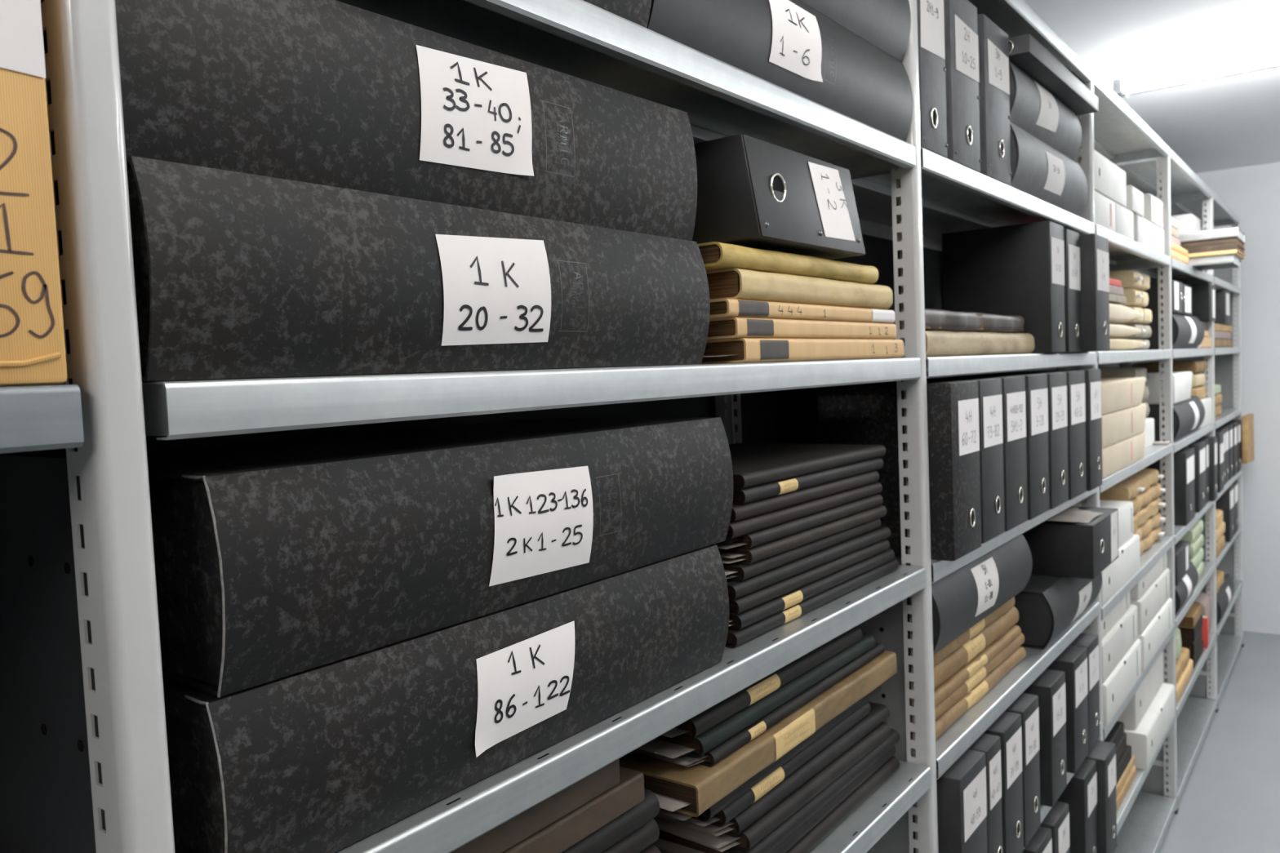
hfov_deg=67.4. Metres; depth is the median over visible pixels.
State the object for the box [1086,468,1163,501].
bundle
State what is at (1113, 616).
carton
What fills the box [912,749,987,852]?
binder
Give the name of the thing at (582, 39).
shelf board
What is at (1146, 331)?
bundle
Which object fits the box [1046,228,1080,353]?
binder
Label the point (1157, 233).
carton
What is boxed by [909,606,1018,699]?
book
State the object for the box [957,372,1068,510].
binder
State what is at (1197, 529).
parcel
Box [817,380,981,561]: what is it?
binder
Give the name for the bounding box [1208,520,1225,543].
parcel
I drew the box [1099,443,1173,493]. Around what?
shelf board
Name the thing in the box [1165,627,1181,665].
cloth bundle
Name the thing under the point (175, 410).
shelf board
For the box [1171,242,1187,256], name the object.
parcel
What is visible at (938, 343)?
volume
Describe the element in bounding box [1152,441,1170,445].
paper slip
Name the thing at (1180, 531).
shelf board
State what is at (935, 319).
volume
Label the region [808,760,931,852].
shelf board
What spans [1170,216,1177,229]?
book
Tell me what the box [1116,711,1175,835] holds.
shelf board
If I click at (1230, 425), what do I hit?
binder
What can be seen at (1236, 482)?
binder
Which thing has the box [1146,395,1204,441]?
binder
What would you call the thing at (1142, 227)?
carton
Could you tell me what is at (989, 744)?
binder
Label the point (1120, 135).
shelf board
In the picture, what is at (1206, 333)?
book
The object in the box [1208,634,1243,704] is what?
shelf board
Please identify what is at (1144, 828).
shelf board
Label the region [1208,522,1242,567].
shelf board
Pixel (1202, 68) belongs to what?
lamp
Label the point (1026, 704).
binder
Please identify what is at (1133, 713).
carton
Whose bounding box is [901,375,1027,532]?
binder
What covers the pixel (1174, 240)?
book
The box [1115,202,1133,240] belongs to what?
carton
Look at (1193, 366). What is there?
bundle
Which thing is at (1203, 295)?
binder
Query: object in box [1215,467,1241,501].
shelf board
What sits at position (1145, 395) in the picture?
bundle
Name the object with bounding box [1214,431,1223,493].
binder
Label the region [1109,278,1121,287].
pamphlet
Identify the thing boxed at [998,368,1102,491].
binder
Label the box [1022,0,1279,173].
ceiling
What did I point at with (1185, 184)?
shelf board
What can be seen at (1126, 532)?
carton
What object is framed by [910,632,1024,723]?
book
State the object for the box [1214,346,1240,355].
shelf board
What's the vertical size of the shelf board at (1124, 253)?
0.035 m
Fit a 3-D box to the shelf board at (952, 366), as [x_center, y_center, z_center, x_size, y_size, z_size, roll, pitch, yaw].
[0.686,-0.139,2.184,0.394,0.035,1.232,0,4,37]
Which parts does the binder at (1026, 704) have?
spine panel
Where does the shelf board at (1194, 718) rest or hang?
attached to the upright at (1156, 782)
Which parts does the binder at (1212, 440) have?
spine panel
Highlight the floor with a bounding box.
[1158,630,1279,852]
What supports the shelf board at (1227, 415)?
attached to the upright at (1200, 689)
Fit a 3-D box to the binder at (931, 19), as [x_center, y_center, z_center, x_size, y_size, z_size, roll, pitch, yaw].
[0.393,-0.611,1.671,0.245,0.305,0.120,0,4,37]
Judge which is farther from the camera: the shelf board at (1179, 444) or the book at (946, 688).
the shelf board at (1179, 444)
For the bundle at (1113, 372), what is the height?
0.064 m
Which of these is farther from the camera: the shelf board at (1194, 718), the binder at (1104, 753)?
the shelf board at (1194, 718)
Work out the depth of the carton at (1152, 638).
3.27 m
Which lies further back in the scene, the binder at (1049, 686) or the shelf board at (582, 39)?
the binder at (1049, 686)
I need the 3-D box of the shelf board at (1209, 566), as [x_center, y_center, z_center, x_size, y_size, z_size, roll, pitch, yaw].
[2.251,0.713,4.258,0.394,0.035,1.232,0,4,37]
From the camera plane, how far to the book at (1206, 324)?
4.46 m
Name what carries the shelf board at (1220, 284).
attached to the upright at (1200, 689)
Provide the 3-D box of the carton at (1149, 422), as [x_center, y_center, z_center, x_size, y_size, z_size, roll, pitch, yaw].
[1.708,0.026,3.544,0.302,0.098,0.260,0,4,37]
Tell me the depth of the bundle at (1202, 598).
4.53 m
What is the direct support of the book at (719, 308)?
on the book at (731, 327)
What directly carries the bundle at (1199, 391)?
on the carton at (1206, 402)
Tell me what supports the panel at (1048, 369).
attached to the upright at (1086, 122)
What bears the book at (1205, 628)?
on the shelf board at (1212, 635)
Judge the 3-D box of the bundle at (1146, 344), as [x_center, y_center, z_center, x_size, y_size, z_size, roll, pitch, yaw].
[1.705,-0.294,3.506,0.279,0.041,0.240,0,4,37]
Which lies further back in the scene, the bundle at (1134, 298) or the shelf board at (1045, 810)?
the bundle at (1134, 298)
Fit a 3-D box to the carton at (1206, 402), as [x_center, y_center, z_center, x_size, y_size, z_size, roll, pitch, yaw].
[2.473,-0.063,4.482,0.302,0.122,0.365,0,4,37]
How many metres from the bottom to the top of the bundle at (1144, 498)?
0.054 m
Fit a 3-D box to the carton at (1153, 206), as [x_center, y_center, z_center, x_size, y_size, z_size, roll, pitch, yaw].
[1.695,-0.755,3.461,0.303,0.096,0.240,0,4,37]
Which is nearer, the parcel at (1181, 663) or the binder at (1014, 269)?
the binder at (1014, 269)
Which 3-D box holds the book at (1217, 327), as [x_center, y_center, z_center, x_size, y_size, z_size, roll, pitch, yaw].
[2.917,-0.511,5.059,0.270,0.038,0.840,0,4,37]
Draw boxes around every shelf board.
[0,384,84,453]
[142,357,920,439]
[334,564,926,852]
[336,0,915,175]
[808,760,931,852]
[850,146,1093,251]
[893,487,1097,583]
[911,601,1099,779]
[925,351,1095,378]
[968,0,1091,82]
[1023,721,1101,848]
[1080,71,1169,163]
[1095,223,1170,271]
[1097,349,1171,364]
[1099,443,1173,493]
[1101,535,1173,620]
[1102,623,1174,741]
[1112,257,1213,284]
[1113,791,1176,852]
[1114,148,1213,202]
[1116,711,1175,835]
[1157,500,1215,545]
[1166,696,1217,804]
[1170,191,1239,227]
[1172,347,1213,358]
[1173,422,1214,453]
[1175,560,1215,629]
[1176,631,1216,718]
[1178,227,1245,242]
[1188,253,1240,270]
[1189,276,1240,293]
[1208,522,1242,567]
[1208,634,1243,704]
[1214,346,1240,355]
[1214,408,1241,429]
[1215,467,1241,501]
[1216,579,1242,636]
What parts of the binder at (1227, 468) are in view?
spine panel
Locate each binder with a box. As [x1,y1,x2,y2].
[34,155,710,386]
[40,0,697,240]
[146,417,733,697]
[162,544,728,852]
[583,0,651,27]
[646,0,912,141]
[692,133,865,259]
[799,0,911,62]
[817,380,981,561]
[866,377,1004,543]
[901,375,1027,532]
[906,533,1032,655]
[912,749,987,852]
[916,0,948,157]
[927,373,1049,519]
[942,220,1065,354]
[943,0,981,172]
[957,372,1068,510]
[968,733,1002,852]
[977,13,1012,186]
[977,369,1086,500]
[983,711,1023,852]
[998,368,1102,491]
[1004,693,1040,848]
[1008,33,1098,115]
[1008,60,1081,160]
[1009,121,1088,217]
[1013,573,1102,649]
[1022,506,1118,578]
[1022,669,1066,807]
[1022,826,1052,852]
[1040,801,1069,852]
[1045,645,1088,773]
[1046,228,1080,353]
[1057,758,1097,852]
[1068,632,1099,752]
[1070,233,1110,352]
[1085,740,1116,852]
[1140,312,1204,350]
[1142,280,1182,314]
[1144,447,1195,525]
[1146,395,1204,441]
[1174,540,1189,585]
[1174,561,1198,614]
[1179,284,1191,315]
[1186,283,1215,321]
[1187,440,1205,512]
[1195,438,1208,504]
[1200,435,1217,501]
[1213,289,1230,324]
[1214,422,1237,476]
[1214,423,1233,479]
[1214,426,1229,484]
[1214,428,1225,485]
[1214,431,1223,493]
[1215,484,1234,542]
[1216,573,1234,625]
[1228,419,1240,472]
[1232,480,1238,534]
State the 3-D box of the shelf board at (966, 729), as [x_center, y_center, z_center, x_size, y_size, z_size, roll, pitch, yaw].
[0.714,0.534,2.221,0.394,0.035,1.232,0,4,37]
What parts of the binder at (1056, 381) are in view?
spine panel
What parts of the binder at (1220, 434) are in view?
spine panel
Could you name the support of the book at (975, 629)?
on the book at (953, 662)
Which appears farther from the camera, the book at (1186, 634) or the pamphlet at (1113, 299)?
the book at (1186, 634)
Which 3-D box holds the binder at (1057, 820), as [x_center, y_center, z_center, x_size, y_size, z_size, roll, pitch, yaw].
[0.883,1.033,2.292,0.245,0.277,0.135,0,4,37]
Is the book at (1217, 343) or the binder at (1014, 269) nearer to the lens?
the binder at (1014, 269)
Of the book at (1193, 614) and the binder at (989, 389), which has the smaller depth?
the binder at (989, 389)
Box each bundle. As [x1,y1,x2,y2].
[1074,338,1142,352]
[1075,367,1146,382]
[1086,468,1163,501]
[1109,270,1150,291]
[1109,303,1142,324]
[1109,324,1141,337]
[1109,324,1151,339]
[1112,306,1152,324]
[1116,288,1148,307]
[1116,338,1150,351]
[1128,483,1165,514]
[1131,360,1206,373]
[1133,497,1165,532]
[1133,511,1165,541]
[1139,526,1164,556]
[1141,401,1149,417]
[1142,385,1149,401]
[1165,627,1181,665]
[1191,373,1204,387]
[1191,386,1205,398]
[1193,592,1211,633]
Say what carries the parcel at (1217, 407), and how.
on the shelf board at (1227, 415)
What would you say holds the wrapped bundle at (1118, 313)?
on the wrapped bundle at (1116, 331)
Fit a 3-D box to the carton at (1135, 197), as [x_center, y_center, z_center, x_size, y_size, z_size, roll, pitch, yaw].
[1.475,-0.722,3.166,0.302,0.080,0.198,0,4,37]
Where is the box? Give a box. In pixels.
[0,0,67,386]
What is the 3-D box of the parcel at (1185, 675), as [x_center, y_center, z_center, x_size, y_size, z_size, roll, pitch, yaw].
[2.107,1.030,3.965,0.262,0.065,0.450,0,4,37]
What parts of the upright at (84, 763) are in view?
panel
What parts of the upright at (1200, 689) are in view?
post, panel, post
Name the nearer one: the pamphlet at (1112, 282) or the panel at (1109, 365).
the pamphlet at (1112, 282)
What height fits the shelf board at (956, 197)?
0.035 m
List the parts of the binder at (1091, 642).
spine panel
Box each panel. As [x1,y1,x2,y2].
[1017,368,1056,371]
[1066,360,1120,369]
[1121,360,1159,367]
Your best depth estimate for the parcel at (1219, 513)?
4.76 m
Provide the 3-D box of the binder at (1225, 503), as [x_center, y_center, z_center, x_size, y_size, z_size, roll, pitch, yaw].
[3.086,0.463,5.230,0.245,0.284,0.220,0,4,37]
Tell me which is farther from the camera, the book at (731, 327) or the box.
the book at (731, 327)
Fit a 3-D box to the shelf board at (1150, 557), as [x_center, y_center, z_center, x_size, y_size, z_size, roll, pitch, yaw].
[1.476,0.471,3.231,0.394,0.035,1.232,0,4,37]
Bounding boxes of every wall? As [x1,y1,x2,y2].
[0,234,1163,457]
[1195,161,1279,634]
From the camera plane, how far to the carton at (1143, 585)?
3.25 m
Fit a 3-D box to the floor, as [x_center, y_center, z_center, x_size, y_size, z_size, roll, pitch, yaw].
[1.768,1.664,1.476,3.212,0.100,9.890,0,4,37]
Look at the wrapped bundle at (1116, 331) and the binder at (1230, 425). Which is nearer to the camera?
the wrapped bundle at (1116, 331)
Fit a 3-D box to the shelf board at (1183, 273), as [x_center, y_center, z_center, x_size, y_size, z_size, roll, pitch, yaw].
[2.193,-0.655,4.183,0.394,0.035,1.232,0,4,37]
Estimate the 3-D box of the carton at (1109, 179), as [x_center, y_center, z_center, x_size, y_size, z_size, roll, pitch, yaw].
[1.231,-0.709,2.845,0.303,0.110,0.444,0,4,37]
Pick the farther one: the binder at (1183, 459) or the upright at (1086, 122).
the binder at (1183, 459)
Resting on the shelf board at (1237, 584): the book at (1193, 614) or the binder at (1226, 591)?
the binder at (1226, 591)
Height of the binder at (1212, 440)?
0.292 m
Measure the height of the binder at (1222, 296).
0.180 m
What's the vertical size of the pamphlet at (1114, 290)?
0.026 m
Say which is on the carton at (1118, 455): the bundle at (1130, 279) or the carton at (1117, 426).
the carton at (1117, 426)
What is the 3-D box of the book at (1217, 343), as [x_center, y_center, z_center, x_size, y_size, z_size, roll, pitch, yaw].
[2.918,-0.431,5.059,0.270,0.042,0.830,0,4,37]
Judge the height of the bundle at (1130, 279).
0.063 m
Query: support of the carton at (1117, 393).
on the carton at (1117, 426)
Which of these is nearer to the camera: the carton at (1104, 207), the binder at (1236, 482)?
the carton at (1104, 207)
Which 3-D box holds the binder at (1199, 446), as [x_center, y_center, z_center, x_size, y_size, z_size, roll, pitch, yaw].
[2.375,0.218,4.288,0.245,0.292,0.220,0,4,37]
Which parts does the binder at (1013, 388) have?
spine panel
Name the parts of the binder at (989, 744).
spine panel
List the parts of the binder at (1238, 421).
spine panel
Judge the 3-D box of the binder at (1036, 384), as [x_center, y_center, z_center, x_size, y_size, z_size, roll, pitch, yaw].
[0.745,0.039,2.091,0.245,0.297,0.151,0,4,37]
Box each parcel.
[1165,647,1189,683]
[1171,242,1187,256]
[1171,249,1188,264]
[1176,658,1193,702]
[1179,520,1203,544]
[1189,533,1204,559]
[1189,547,1204,568]
[1195,561,1204,579]
[1200,384,1221,396]
[1206,393,1222,404]
[1207,509,1222,528]
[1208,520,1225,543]
[1208,534,1225,557]
[1208,570,1223,595]
[1214,404,1221,417]
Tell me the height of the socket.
0.046 m
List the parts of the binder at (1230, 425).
spine panel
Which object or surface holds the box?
on the shelf board at (40, 417)
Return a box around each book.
[667,337,903,365]
[706,316,896,340]
[709,298,895,323]
[908,596,1014,672]
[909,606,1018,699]
[909,625,1021,706]
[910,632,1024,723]
[910,646,1026,739]
[1161,226,1179,239]
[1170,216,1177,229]
[1170,235,1180,246]
[1177,603,1201,628]
[1177,614,1202,642]
[1181,628,1202,656]
[1189,640,1203,668]
[1196,337,1211,348]
[1200,320,1208,331]
[1201,615,1208,648]
[1202,339,1231,348]
[1204,330,1208,337]
[1213,323,1232,332]
[1213,331,1231,339]
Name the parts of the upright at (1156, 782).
post, panel, post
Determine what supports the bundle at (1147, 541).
on the shelf board at (1150, 557)
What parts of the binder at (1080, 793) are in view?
spine panel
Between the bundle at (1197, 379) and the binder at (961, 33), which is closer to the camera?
the binder at (961, 33)
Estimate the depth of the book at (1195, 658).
4.21 m
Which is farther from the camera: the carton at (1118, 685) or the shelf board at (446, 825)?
the carton at (1118, 685)
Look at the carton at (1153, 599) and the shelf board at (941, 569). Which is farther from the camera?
the carton at (1153, 599)
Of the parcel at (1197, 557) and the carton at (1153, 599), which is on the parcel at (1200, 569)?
the parcel at (1197, 557)
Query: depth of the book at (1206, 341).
4.41 m
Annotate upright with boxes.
[0,0,174,852]
[714,0,937,852]
[1057,146,1178,814]
[1075,69,1102,741]
[1121,191,1217,712]
[1172,224,1244,647]
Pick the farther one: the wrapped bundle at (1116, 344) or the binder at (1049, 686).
the wrapped bundle at (1116, 344)
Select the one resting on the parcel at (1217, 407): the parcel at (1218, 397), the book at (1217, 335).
the parcel at (1218, 397)
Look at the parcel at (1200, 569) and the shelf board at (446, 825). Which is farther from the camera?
the parcel at (1200, 569)
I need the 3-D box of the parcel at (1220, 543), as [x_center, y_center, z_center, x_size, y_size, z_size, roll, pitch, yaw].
[2.826,0.600,4.910,0.263,0.070,0.340,0,4,37]
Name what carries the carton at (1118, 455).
on the shelf board at (1153, 453)
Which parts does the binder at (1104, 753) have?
spine panel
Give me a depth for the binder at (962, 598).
1.77 m
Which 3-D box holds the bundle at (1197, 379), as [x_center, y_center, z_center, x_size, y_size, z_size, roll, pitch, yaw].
[2.460,-0.213,4.457,0.264,0.060,0.330,0,4,37]
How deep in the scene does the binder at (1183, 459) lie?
3.85 m
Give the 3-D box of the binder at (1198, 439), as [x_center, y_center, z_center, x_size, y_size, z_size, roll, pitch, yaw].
[2.492,0.204,4.450,0.245,0.292,0.100,0,4,37]
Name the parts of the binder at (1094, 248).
spine panel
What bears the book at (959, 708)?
on the shelf board at (966, 729)
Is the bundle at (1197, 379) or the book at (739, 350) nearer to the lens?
the book at (739, 350)
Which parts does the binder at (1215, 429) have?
spine panel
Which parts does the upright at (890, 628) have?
post, panel, post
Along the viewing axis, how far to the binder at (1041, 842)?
2.11 m
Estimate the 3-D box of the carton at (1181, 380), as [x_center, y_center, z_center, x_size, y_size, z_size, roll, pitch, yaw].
[2.050,-0.158,3.922,0.302,0.112,0.489,0,4,37]
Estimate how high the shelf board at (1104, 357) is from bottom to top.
0.035 m
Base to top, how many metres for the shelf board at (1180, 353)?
0.035 m
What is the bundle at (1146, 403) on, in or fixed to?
on the carton at (1149, 422)
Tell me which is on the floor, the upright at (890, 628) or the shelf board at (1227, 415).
the upright at (890, 628)
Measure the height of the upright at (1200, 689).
2.514 m
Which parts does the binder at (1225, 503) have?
spine panel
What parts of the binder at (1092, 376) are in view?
spine panel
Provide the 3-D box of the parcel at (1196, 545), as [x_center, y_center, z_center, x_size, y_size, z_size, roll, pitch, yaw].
[2.359,0.528,4.309,0.262,0.062,0.330,0,4,37]
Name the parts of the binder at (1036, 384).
spine panel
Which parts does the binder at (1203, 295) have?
spine panel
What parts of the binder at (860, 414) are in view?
spine panel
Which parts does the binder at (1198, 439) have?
spine panel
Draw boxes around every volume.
[886,308,1024,333]
[891,330,1035,358]
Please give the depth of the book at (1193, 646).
4.14 m
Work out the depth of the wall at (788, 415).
1.82 m
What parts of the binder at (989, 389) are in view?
spine panel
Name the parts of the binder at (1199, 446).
spine panel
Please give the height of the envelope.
0.290 m
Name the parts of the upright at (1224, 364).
post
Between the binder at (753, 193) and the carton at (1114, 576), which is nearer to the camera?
the binder at (753, 193)
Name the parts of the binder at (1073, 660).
spine panel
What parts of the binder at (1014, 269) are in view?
spine panel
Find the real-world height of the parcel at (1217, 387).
0.050 m
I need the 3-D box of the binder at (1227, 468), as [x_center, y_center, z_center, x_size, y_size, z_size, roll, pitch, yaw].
[2.978,0.148,5.098,0.245,0.290,0.172,0,4,37]
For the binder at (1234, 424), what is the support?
on the shelf board at (1233, 479)
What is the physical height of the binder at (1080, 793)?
0.285 m
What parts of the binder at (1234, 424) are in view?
spine panel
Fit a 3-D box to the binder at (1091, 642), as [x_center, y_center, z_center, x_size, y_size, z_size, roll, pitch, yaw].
[1.063,0.680,2.520,0.245,0.271,0.127,0,4,37]
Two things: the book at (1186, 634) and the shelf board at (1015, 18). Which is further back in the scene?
the book at (1186, 634)
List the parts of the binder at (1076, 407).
spine panel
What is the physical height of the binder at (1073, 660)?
0.271 m
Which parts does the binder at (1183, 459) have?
spine panel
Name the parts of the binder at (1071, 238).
spine panel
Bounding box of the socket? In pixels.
[1112,78,1123,93]
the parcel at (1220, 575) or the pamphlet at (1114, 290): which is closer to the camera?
the pamphlet at (1114, 290)
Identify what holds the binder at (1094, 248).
on the shelf board at (952, 366)
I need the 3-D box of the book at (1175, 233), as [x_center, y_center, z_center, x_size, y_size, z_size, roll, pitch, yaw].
[1.982,-0.770,3.852,0.270,0.036,0.370,0,4,37]
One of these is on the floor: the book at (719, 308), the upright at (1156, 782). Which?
the upright at (1156, 782)
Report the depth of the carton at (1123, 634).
2.82 m
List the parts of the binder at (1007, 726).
spine panel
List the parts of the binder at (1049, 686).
spine panel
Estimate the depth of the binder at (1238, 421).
5.42 m
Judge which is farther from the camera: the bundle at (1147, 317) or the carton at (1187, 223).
the carton at (1187, 223)
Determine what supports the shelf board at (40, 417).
attached to the upright
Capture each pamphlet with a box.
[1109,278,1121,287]
[1109,284,1123,296]
[1109,293,1125,304]
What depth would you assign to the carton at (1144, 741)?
3.25 m
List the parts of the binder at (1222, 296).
spine panel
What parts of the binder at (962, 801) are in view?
spine panel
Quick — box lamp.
[1112,48,1279,97]
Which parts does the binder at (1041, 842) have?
spine panel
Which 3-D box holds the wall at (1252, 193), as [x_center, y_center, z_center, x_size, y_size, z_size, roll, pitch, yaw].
[4.646,-0.154,5.293,3.212,2.864,0.100,0,4,37]
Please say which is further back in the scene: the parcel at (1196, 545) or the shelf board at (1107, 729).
the parcel at (1196, 545)
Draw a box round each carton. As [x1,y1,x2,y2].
[1072,499,1133,548]
[1074,149,1126,207]
[1081,191,1115,232]
[1081,591,1130,638]
[1100,377,1146,415]
[1101,403,1146,448]
[1101,534,1140,606]
[1102,431,1145,479]
[1102,604,1137,684]
[1102,639,1141,726]
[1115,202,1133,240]
[1117,650,1163,729]
[1124,184,1143,217]
[1124,683,1174,769]
[1129,551,1167,600]
[1130,568,1169,635]
[1133,213,1151,248]
[1137,597,1173,671]
[1142,193,1163,228]
[1143,371,1192,404]
[1144,417,1154,448]
[1151,223,1164,253]
[1171,213,1200,233]
[1198,397,1212,428]
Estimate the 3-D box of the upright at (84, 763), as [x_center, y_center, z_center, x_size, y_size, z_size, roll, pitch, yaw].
[-0.436,0.489,0.700,0.402,2.514,0.036,0,4,37]
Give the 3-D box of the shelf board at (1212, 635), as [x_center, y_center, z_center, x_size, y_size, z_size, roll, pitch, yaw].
[2.265,1.057,4.278,0.394,0.035,1.232,0,4,37]
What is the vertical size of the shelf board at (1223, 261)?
0.035 m
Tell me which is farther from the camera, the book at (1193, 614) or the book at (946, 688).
the book at (1193, 614)
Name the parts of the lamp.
mounting plate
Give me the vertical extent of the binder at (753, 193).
0.124 m
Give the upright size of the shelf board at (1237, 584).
0.035 m
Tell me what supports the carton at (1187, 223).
on the shelf board at (1183, 273)
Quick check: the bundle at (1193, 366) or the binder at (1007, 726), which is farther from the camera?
the bundle at (1193, 366)
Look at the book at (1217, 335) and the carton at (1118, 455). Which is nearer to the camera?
the carton at (1118, 455)
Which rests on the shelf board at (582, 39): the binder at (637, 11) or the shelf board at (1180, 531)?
the binder at (637, 11)
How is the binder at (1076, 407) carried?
on the shelf board at (941, 569)
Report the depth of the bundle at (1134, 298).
3.31 m
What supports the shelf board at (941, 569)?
attached to the upright at (1086, 122)
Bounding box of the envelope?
[1241,413,1254,463]
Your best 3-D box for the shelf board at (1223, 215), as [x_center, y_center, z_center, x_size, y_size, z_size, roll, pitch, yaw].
[2.937,-1.143,5.169,0.394,0.035,1.232,0,4,37]
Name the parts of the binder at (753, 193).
spine panel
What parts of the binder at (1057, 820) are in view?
spine panel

